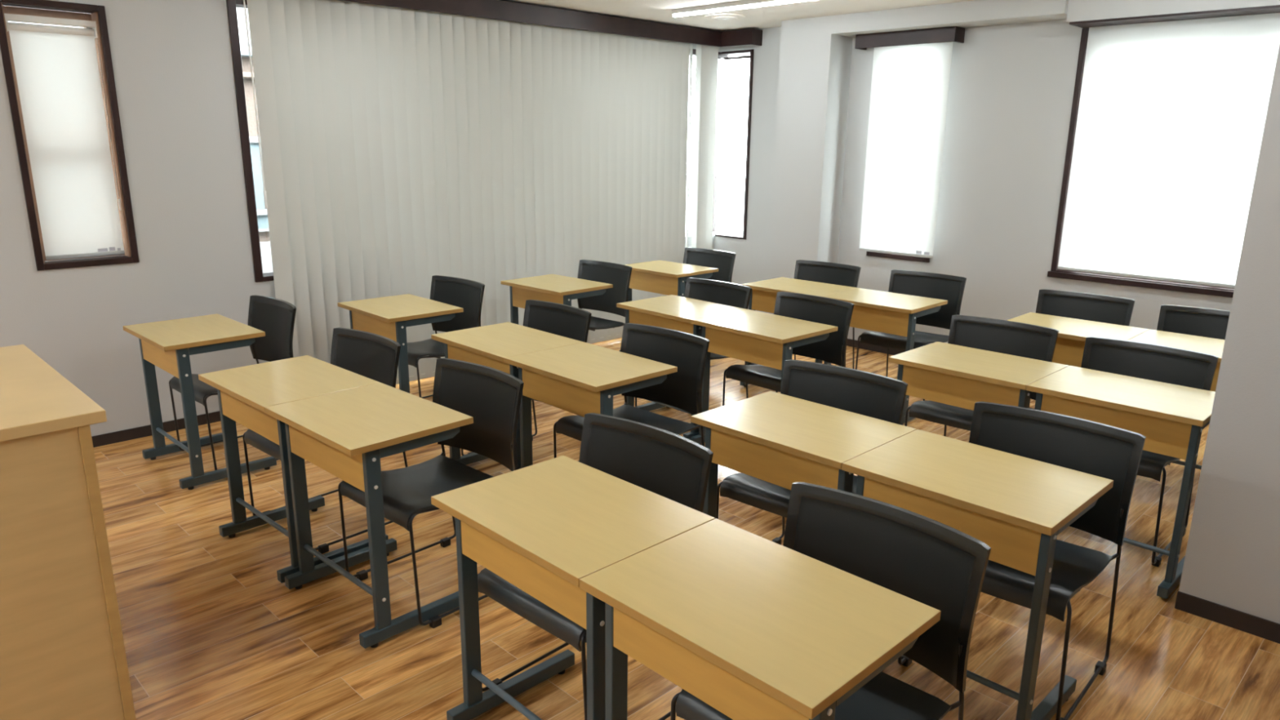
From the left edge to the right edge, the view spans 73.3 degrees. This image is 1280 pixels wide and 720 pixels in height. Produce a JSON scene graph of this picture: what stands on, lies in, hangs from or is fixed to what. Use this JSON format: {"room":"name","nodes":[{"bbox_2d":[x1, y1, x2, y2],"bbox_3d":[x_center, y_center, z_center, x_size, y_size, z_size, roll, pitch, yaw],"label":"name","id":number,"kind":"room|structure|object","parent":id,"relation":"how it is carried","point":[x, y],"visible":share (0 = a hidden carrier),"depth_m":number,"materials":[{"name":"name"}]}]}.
{"room":"classroom","nodes":[
{"label":"classroom","id":0,"kind":"room"},
{"bbox_2d":[0,0,750,436],"bbox_3d":[-2.304,-0.908,4.903,10.510,2.500,0.120,-13,20,-43],"label":"wall","id":1,"kind":"structure","parent":0,"point":[172,60],"depth_m":4.56,"materials":[{"name":"white paint"}]},
{"bbox_2d":[0,0,139,271],"bbox_3d":[-2.860,-1.107,4.296,0.453,1.267,0.167,-13,20,-43],"label":"window","id":2,"kind":"structure","parent":1,"relation":"in","point":[97,14],"depth_m":4.25,"materials":[{"name":"brown wood"}]},
{"bbox_2d":[4,13,124,260],"bbox_3d":[-2.848,-1.092,4.297,0.384,1.155,0.056,-13,20,-43],"label":"roller blind","id":3,"kind":"object","parent":2,"relation":"attached to","point":[57,72],"visible":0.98,"depth_m":4.28,"materials":[{"name":"fabric"}]},
{"bbox_2d":[91,410,221,447],"bbox_3d":[-2.626,0.370,4.821,9.270,0.060,0.008,-13,20,-43],"label":"baseboard","id":4,"kind":"structure","parent":1,"relation":"attached to","point":[168,426],"depth_m":4.71,"materials":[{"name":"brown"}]},
{"bbox_2d":[226,0,728,282],"bbox_3d":[-0.778,-1.209,6.385,4.215,2.315,0.142,-13,20,-43],"label":"window","id":5,"kind":"structure","parent":1,"relation":"in","point":[232,5],"depth_m":4.81,"materials":[{"name":"brown wood"}]},
{"bbox_2d":[243,0,718,383],"bbox_3d":[-0.781,-1.222,6.184,4.190,2.444,0.093,-13,20,-43],"label":"vertical blind","id":6,"kind":"object","parent":5,"relation":"attached to","point":[401,148],"visible":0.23,"depth_m":5.74,"materials":[{"name":"white fabric"}]},
{"bbox_2d":[340,0,762,47],"bbox_3d":[-0.662,-2.334,5.785,4.250,0.121,0.455,-13,20,-43],"label":"blind pelmet","id":7,"kind":"object","parent":5,"relation":"attached to","point":[500,10],"visible":1,"depth_m":6.12,"materials":[{"name":"brown wood"}]},
{"bbox_2d":[93,337,1279,719],"bbox_3d":[-0.237,1.081,2.513,9.510,0.120,7.040,-13,20,-43],"label":"floor","id":8,"kind":"structure","parent":0,"point":[211,631],"depth_m":2.94,"materials":[{"name":"brown wood"}]},
{"bbox_2d":[0,344,136,719],"bbox_3d":[-1.837,0.537,2.417,0.479,0.950,0.956,-13,20,-43],"label":"lectern","id":9,"kind":"object","parent":8,"relation":"on","point":[63,656],"visible":1,"depth_m":2.14,"materials":[{"name":"brown wood"}]},
{"bbox_2d":[122,313,276,489],"bbox_3d":[-2.172,0.188,4.263,0.598,0.700,0.448,14,20,43],"label":"student desk","id":10,"kind":"object","parent":8,"relation":"on","point":[168,345],"visible":0.9,"depth_m":4.09,"materials":[{"name":"brown wood"}]},
{"bbox_2d":[168,294,296,470],"bbox_3d":[-2.043,0.113,4.387,0.500,0.785,0.518,14,19,41],"label":"chair","id":11,"kind":"object","parent":8,"relation":"on","point":[274,317],"visible":0.54,"depth_m":4.47,"materials":[{"name":"grey plastic"}]},
{"bbox_2d":[198,355,388,582],"bbox_3d":[-1.371,0.410,3.431,0.598,0.700,0.448,14,20,42],"label":"student desk","id":12,"kind":"object","parent":8,"relation":"on","point":[244,393],"visible":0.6,"depth_m":3.33,"materials":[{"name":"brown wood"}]},
{"bbox_2d":[242,327,408,553],"bbox_3d":[-1.317,0.315,3.633,0.500,0.785,0.518,13,19,39],"label":"chair","id":13,"kind":"object","parent":8,"relation":"on","point":[375,357],"visible":0.39,"depth_m":3.69,"materials":[{"name":"black"}]},
{"bbox_2d":[264,382,473,648],"bbox_3d":[-0.937,0.517,3.032,0.598,0.700,0.448,14,20,42],"label":"student desk","id":14,"kind":"object","parent":8,"relation":"on","point":[346,433],"visible":0.94,"depth_m":2.88,"materials":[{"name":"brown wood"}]},
{"bbox_2d":[337,293,463,393],"bbox_3d":[-1.346,0.034,4.894,0.448,0.700,0.598,-13,20,-42],"label":"student desk","id":15,"kind":"object","parent":8,"relation":"on","point":[388,317],"visible":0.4,"depth_m":4.68,"materials":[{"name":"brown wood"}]},
{"bbox_2d":[337,357,524,628],"bbox_3d":[-0.742,0.452,3.123,0.500,0.785,0.518,13,19,41],"label":"chair","id":16,"kind":"object","parent":8,"relation":"on","point":[491,396],"visible":0.82,"depth_m":3.17,"materials":[{"name":"black"}]},
{"bbox_2d":[407,275,484,398],"bbox_3d":[-1.237,-0.065,5.109,0.500,0.785,0.518,13,19,40],"label":"chair","id":17,"kind":"object","parent":8,"relation":"on","point":[466,294],"visible":0.51,"depth_m":5.19,"materials":[{"name":"black leather"}]},
{"bbox_2d":[431,321,582,469],"bbox_3d":[-0.631,0.236,4.134,0.448,0.700,0.598,-13,20,-42],"label":"student desk","id":18,"kind":"object","parent":8,"relation":"on","point":[489,345],"visible":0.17,"depth_m":4.01,"materials":[{"name":"beige wood"}]},
{"bbox_2d":[461,299,591,455],"bbox_3d":[-0.571,0.140,4.340,0.500,0.785,0.518,14,20,43],"label":"chair","id":19,"kind":"object","parent":8,"relation":"on","point":[559,319],"visible":0.23,"depth_m":4.44,"materials":[{"name":"black plastic"}]},
{"bbox_2d":[500,274,613,324],"bbox_3d":[-0.549,-0.166,5.702,0.598,0.700,0.448,14,20,42],"label":"student desk","id":20,"kind":"object","parent":8,"relation":"on","point":[554,288],"visible":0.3,"depth_m":5.55,"materials":[{"name":"beige wood"}]},
{"bbox_2d":[431,455,715,719],"bbox_3d":[-0.184,0.715,2.292,0.448,0.700,0.598,-13,20,-43],"label":"student desk","id":21,"kind":"object","parent":8,"relation":"on","point":[544,527],"visible":0.86,"depth_m":2.18,"materials":[{"name":"beige wood"}]},
{"bbox_2d":[504,342,677,468],"bbox_3d":[-0.216,0.348,3.716,0.448,0.700,0.598,-13,20,-42],"label":"student desk","id":22,"kind":"object","parent":8,"relation":"on","point":[580,379],"visible":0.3,"depth_m":3.56,"materials":[{"name":"beige wood"}]},
{"bbox_2d":[477,413,713,719],"bbox_3d":[-0.133,0.625,2.473,0.500,0.785,0.518,14,19,41],"label":"chair","id":23,"kind":"object","parent":8,"relation":"on","point":[674,467],"visible":0.37,"depth_m":2.50,"materials":[{"name":"black leather"}]},
{"bbox_2d":[577,259,632,331],"bbox_3d":[-0.385,-0.248,5.857,0.500,0.785,0.518,14,19,41],"label":"chair","id":24,"kind":"object","parent":8,"relation":"on","point":[619,275],"visible":0.45,"depth_m":5.94,"materials":[{"name":"black plastic"}]},
{"bbox_2d":[553,323,709,457],"bbox_3d":[-0.036,0.288,3.788,0.500,0.785,0.518,14,19,42],"label":"chair","id":25,"kind":"object","parent":8,"relation":"on","point":[682,389],"visible":0.58,"depth_m":3.84,"materials":[{"name":"black"}]},
{"bbox_2d":[619,260,718,351],"bbox_3d":[0.203,-0.347,6.435,0.448,0.700,0.598,-13,20,-43],"label":"student desk","id":26,"kind":"object","parent":8,"relation":"on","point":[660,277],"visible":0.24,"depth_m":6.25,"materials":[{"name":"beige wood"}]},
{"bbox_2d":[616,294,746,439],"bbox_3d":[0.229,0.035,4.951,0.448,0.700,0.598,-12,19,-41],"label":"student desk","id":27,"kind":"object","parent":8,"relation":"on","point":[673,312],"visible":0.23,"depth_m":4.82,"materials":[{"name":"beige wood"}]},
{"bbox_2d":[635,277,751,406],"bbox_3d":[0.316,-0.050,5.115,0.518,0.785,0.500,-13,20,-43],"label":"chair","id":28,"kind":"object","parent":8,"relation":"on","point":[730,294],"visible":0.23,"depth_m":5.19,"materials":[{"name":"black leather"}]},
{"bbox_2d":[682,247,736,288],"bbox_3d":[0.391,-0.433,6.607,0.500,0.785,0.518,14,20,42],"label":"chair","id":29,"kind":"object","parent":8,"relation":"on","point":[722,260],"visible":0.3,"depth_m":6.67,"materials":[{"name":"black plastic"}]},
{"bbox_2d":[579,518,941,719],"bbox_3d":[0.235,0.826,1.877,0.448,0.700,0.598,-13,20,-43],"label":"student desk","id":30,"kind":"object","parent":8,"relation":"on","point":[752,626],"visible":1,"depth_m":1.73,"materials":[{"name":"beige wood"}]},
{"bbox_2d":[691,309,837,444],"bbox_3d":[0.635,0.149,4.524,0.448,0.700,0.598,-12,19,-41],"label":"student desk","id":31,"kind":"object","parent":8,"relation":"on","point":[761,338],"visible":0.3,"depth_m":4.36,"materials":[{"name":"beige wood"}]},
{"bbox_2d":[722,291,853,405],"bbox_3d":[0.795,0.072,4.660,0.518,0.785,0.500,-13,19,-41],"label":"chair","id":32,"kind":"object","parent":8,"relation":"on","point":[820,309],"visible":0.48,"depth_m":4.67,"materials":[{"name":"black"}]},
{"bbox_2d":[739,276,857,386],"bbox_3d":[1.033,-0.141,5.670,0.598,0.700,0.448,14,20,43],"label":"student desk","id":33,"kind":"object","parent":8,"relation":"on","point":[763,293],"visible":0.23,"depth_m":5.59,"materials":[{"name":"beige wood"}]},
{"bbox_2d":[690,391,916,518],"bbox_3d":[0.538,0.548,2.971,0.448,0.700,0.598,-13,20,-43],"label":"student desk","id":34,"kind":"object","parent":8,"relation":"on","point":[776,438],"visible":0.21,"depth_m":2.83,"materials":[{"name":"beige wood"}]},
{"bbox_2d":[767,15,853,314],"bbox_3d":[1.335,-1.370,6.845,0.290,2.500,0.455,-13,20,-43],"label":"wall pier","id":35,"kind":"object","parent":8,"relation":"on","point":[815,69],"visible":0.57,"depth_m":6.64,"materials":[{"name":"white paint"}]},
{"bbox_2d":[716,359,907,545],"bbox_3d":[0.617,0.458,3.153,0.500,0.785,0.518,13,19,40],"label":"chair","id":36,"kind":"object","parent":8,"relation":"on","point":[863,393],"visible":0.41,"depth_m":3.18,"materials":[{"name":"black"}]},
{"bbox_2d":[793,259,861,368],"bbox_3d":[1.170,-0.258,5.957,0.500,0.785,0.518,13,19,40],"label":"chair","id":37,"kind":"object","parent":8,"relation":"on","point":[836,273],"visible":0.24,"depth_m":6.05,"materials":[{"name":"black leather"}]},
{"bbox_2d":[671,481,991,719],"bbox_3d":[0.412,0.766,1.946,0.500,0.785,0.518,14,20,43],"label":"chair","id":38,"kind":"object","parent":8,"relation":"on","point":[929,562],"visible":0.64,"depth_m":1.96,"materials":[{"name":"black"}]},
{"bbox_2d":[822,288,947,423],"bbox_3d":[1.461,-0.033,5.264,0.598,0.700,0.448,14,20,43],"label":"student desk","id":39,"kind":"object","parent":8,"relation":"on","point":[885,312],"visible":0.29,"depth_m":5.05,"materials":[{"name":"beige wood"}]},
{"bbox_2d":[855,269,966,400],"bbox_3d":[1.732,-0.144,5.538,0.500,0.785,0.518,13,19,39],"label":"chair","id":40,"kind":"object","parent":8,"relation":"on","point":[950,288],"visible":0.51,"depth_m":5.57,"materials":[{"name":"black leather"}]},
{"bbox_2d":[841,429,1113,719],"bbox_3d":[0.958,0.659,2.557,0.448,0.700,0.598,-13,20,-43],"label":"student desk","id":41,"kind":"object","parent":8,"relation":"on","point":[1018,506],"visible":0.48,"depth_m":2.37,"materials":[{"name":"beige wood"}]},
{"bbox_2d":[888,341,1068,425],"bbox_3d":[1.453,0.344,3.801,0.448,0.700,0.598,-13,20,-43],"label":"student desk","id":42,"kind":"object","parent":8,"relation":"on","point":[949,374],"visible":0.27,"depth_m":3.65,"materials":[{"name":"beige wood"}]},
{"bbox_2d":[904,315,1058,436],"bbox_3d":[1.587,0.236,4.056,0.500,0.785,0.518,14,19,42],"label":"chair","id":43,"kind":"object","parent":8,"relation":"on","point":[998,335],"visible":0.33,"depth_m":4.07,"materials":[{"name":"black"}]},
{"bbox_2d":[897,401,1146,719],"bbox_3d":[1.153,0.598,2.632,0.500,0.785,0.518,13,19,40],"label":"chair","id":44,"kind":"object","parent":8,"relation":"on","point":[1082,445],"visible":0.53,"depth_m":2.62,"materials":[{"name":"black"}]},
{"bbox_2d":[1006,312,1149,367],"bbox_3d":[2.227,0.165,4.527,0.598,0.700,0.448,14,20,43],"label":"student desk","id":45,"kind":"object","parent":8,"relation":"on","point":[1073,334],"visible":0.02,"depth_m":4.35,"materials":[{"name":"beige wood"}]},
{"bbox_2d":[1028,288,1135,407],"bbox_3d":[2.385,0.045,4.828,0.500,0.785,0.518,13,19,40],"label":"chair","id":46,"kind":"object","parent":8,"relation":"on","point":[1073,304],"visible":0.27,"depth_m":4.91,"materials":[{"name":"black"}]},
{"bbox_2d":[1026,365,1215,598],"bbox_3d":[1.873,0.455,3.387,0.448,0.700,0.598,-13,20,-43],"label":"student desk","id":47,"kind":"object","parent":8,"relation":"on","point":[1172,419],"visible":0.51,"depth_m":3.18,"materials":[{"name":"beige wood"}]},
{"bbox_2d":[1080,337,1218,566],"bbox_3d":[2.010,0.357,3.600,0.500,0.785,0.518,14,20,42],"label":"chair","id":48,"kind":"object","parent":8,"relation":"on","point":[1165,364],"visible":0.3,"depth_m":3.63,"materials":[{"name":"black"}]},
{"bbox_2d":[1128,328,1225,469],"bbox_3d":[2.653,0.274,4.119,0.598,0.700,0.448,14,20,43],"label":"student desk","id":49,"kind":"object","parent":8,"relation":"on","point":[1212,346],"visible":0.02,"depth_m":4.10,"materials":[{"name":"beige wood"}]},
{"bbox_2d":[1156,304,1230,339],"bbox_3d":[2.826,0.165,4.380,0.500,0.785,0.518,13,19,40],"label":"chair","id":50,"kind":"object","parent":8,"relation":"on","point":[1193,321],"visible":0.07,"depth_m":4.52,"materials":[{"name":"black leather"}]},
{"bbox_2d":[501,0,973,31],"bbox_3d":[-0.211,-1.456,1.860,9.510,0.120,7.040,-13,20,-43],"label":"ceiling","id":51,"kind":"structure","parent":0,"point":[652,11],"depth_m":6.02,"materials":[{"name":"white paint"}]},
{"bbox_2d":[704,13,745,21],"bbox_3d":[0.626,-2.531,6.366,0.300,0.028,0.300,-13,20,-43],"label":"ceiling light","id":52,"kind":"object","parent":51,"relation":"in","point":[717,16],"visible":1,"depth_m":6.29,"materials":[{"name":"white plastic"}]},
{"bbox_2d":[671,0,812,17],"bbox_3d":[0.673,-2.341,5.677,0.052,0.050,1.230,-13,20,-43],"label":"ceiling light","id":53,"kind":"object","parent":51,"relation":"attached to","point":[743,4],"visible":1,"depth_m":5.74,"materials":[{"name":"white plastic"}]},
{"bbox_2d":[688,19,1232,343],"bbox_3d":[2.801,-1.060,5.697,0.120,2.500,7.920,-13,20,-43],"label":"wall","id":54,"kind":"structure","parent":0,"point":[1011,86],"depth_m":5.97,"materials":[{"name":"white paint"}]},
{"bbox_2d":[712,48,754,239],"bbox_3d":[0.806,-1.881,7.582,0.162,1.578,0.522,-13,20,-43],"label":"window","id":55,"kind":"structure","parent":54,"relation":"in","point":[750,51],"depth_m":7.47,"materials":[{"name":"brown wood"}]},
{"bbox_2d":[846,338,906,355],"bbox_3d":[2.953,0.239,5.553,0.298,0.060,6.792,-13,20,-43],"label":"baseboard","id":56,"kind":"structure","parent":54,"relation":"attached to","point":[870,347],"depth_m":6.82,"materials":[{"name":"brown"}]},
{"bbox_2d":[866,251,929,262],"bbox_3d":[1.999,-1.538,6.385,0.118,1.572,0.522,-13,20,-43],"label":"window","id":57,"kind":"structure","parent":54,"relation":"in","point":[868,253],"depth_m":6.53,"materials":[{"name":"brown wood"}]},
{"bbox_2d":[858,41,953,258],"bbox_3d":[1.923,-1.540,6.279,0.012,1.538,0.608,-13,20,-43],"label":"roller blind","id":58,"kind":"object","parent":54,"relation":"attached to","point":[910,84],"visible":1,"depth_m":6.27,"materials":[{"name":"fabric"}]},
{"bbox_2d":[854,26,964,49],"bbox_3d":[1.909,-2.289,6.131,0.140,0.096,0.773,-13,20,-43],"label":"blind pelmet","id":59,"kind":"object","parent":54,"relation":"attached to","point":[953,33],"visible":1,"depth_m":6.04,"materials":[{"name":"brown wood"}]},
{"bbox_2d":[831,0,1068,37],"bbox_3d":[2.083,-2.326,5.831,0.290,0.128,1.640,-13,20,-43],"label":"ceiling beam","id":60,"kind":"structure","parent":54,"relation":"attached to","point":[975,13],"depth_m":5.68,"materials":[{"name":"white paint"}]},
{"bbox_2d":[1047,27,1234,297],"bbox_3d":[3.428,-1.158,4.984,0.130,1.563,1.840,-13,20,-43],"label":"window","id":61,"kind":"structure","parent":54,"relation":"in","point":[1054,273],"depth_m":5.49,"materials":[{"name":"brown wood"}]},
{"bbox_2d":[1057,13,1279,288],"bbox_3d":[3.376,-1.169,4.912,0.012,1.503,1.727,-13,20,-43],"label":"roller blind","id":62,"kind":"object","parent":61,"relation":"attached to","point":[1171,115],"visible":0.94,"depth_m":5.13,"materials":[{"name":"fabric"}]},
{"bbox_2d":[1066,0,1279,22],"bbox_3d":[4.031,-1.803,3.968,0.245,0.175,3.850,-13,20,-43],"label":"ceiling beam","id":63,"kind":"structure","parent":54,"relation":"attached to","point":[1077,10],"depth_m":4.93,"materials":[{"name":"white paint"}]},
{"bbox_2d":[1069,4,1279,28],"bbox_3d":[4.037,-1.709,3.985,0.245,0.014,3.830,-13,20,-43],"label":"trim","id":64,"kind":"structure","parent":54,"relation":"attached to","point":[1276,8],"depth_m":4.87,"materials":[{"name":"brown wood"}]},
{"bbox_2d":[1178,43,1279,623],"bbox_3d":[2.463,-0.315,2.789,0.746,2.500,0.732,-13,20,-43],"label":"wall pillar","id":65,"kind":"structure","parent":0,"point":[1232,559],"depth_m":2.85,"materials":[{"name":"white paint"}]},
{"bbox_2d":[1174,591,1279,644],"bbox_3d":[2.451,0.865,3.088,0.756,0.066,0.742,-13,20,-43],"label":"baseboard","id":66,"kind":"structure","parent":65,"relation":"attached to","point":[1262,628],"depth_m":2.97,"materials":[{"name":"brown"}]},
{"label":"outside","id":67,"kind":"structure","parent":0,"visible":0},
{"bbox_2d":[685,175,745,231],"bbox_3d":[-0.127,1.719,2.505,80.000,0.150,80.000,-13,20,-43],"label":"ground","id":68,"kind":"structure","parent":67,"point":[730,203],"depth_m":30.64,"materials":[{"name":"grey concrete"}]},
{"bbox_2d":[8,5,273,272],"bbox_3d":[-5.121,-3.939,6.739,11.000,8.600,3.480,-13,20,-43],"label":"neighbouring house","id":69,"kind":"structure","parent":68,"relation":"on","point":[262,214],"depth_m":7.13,"materials":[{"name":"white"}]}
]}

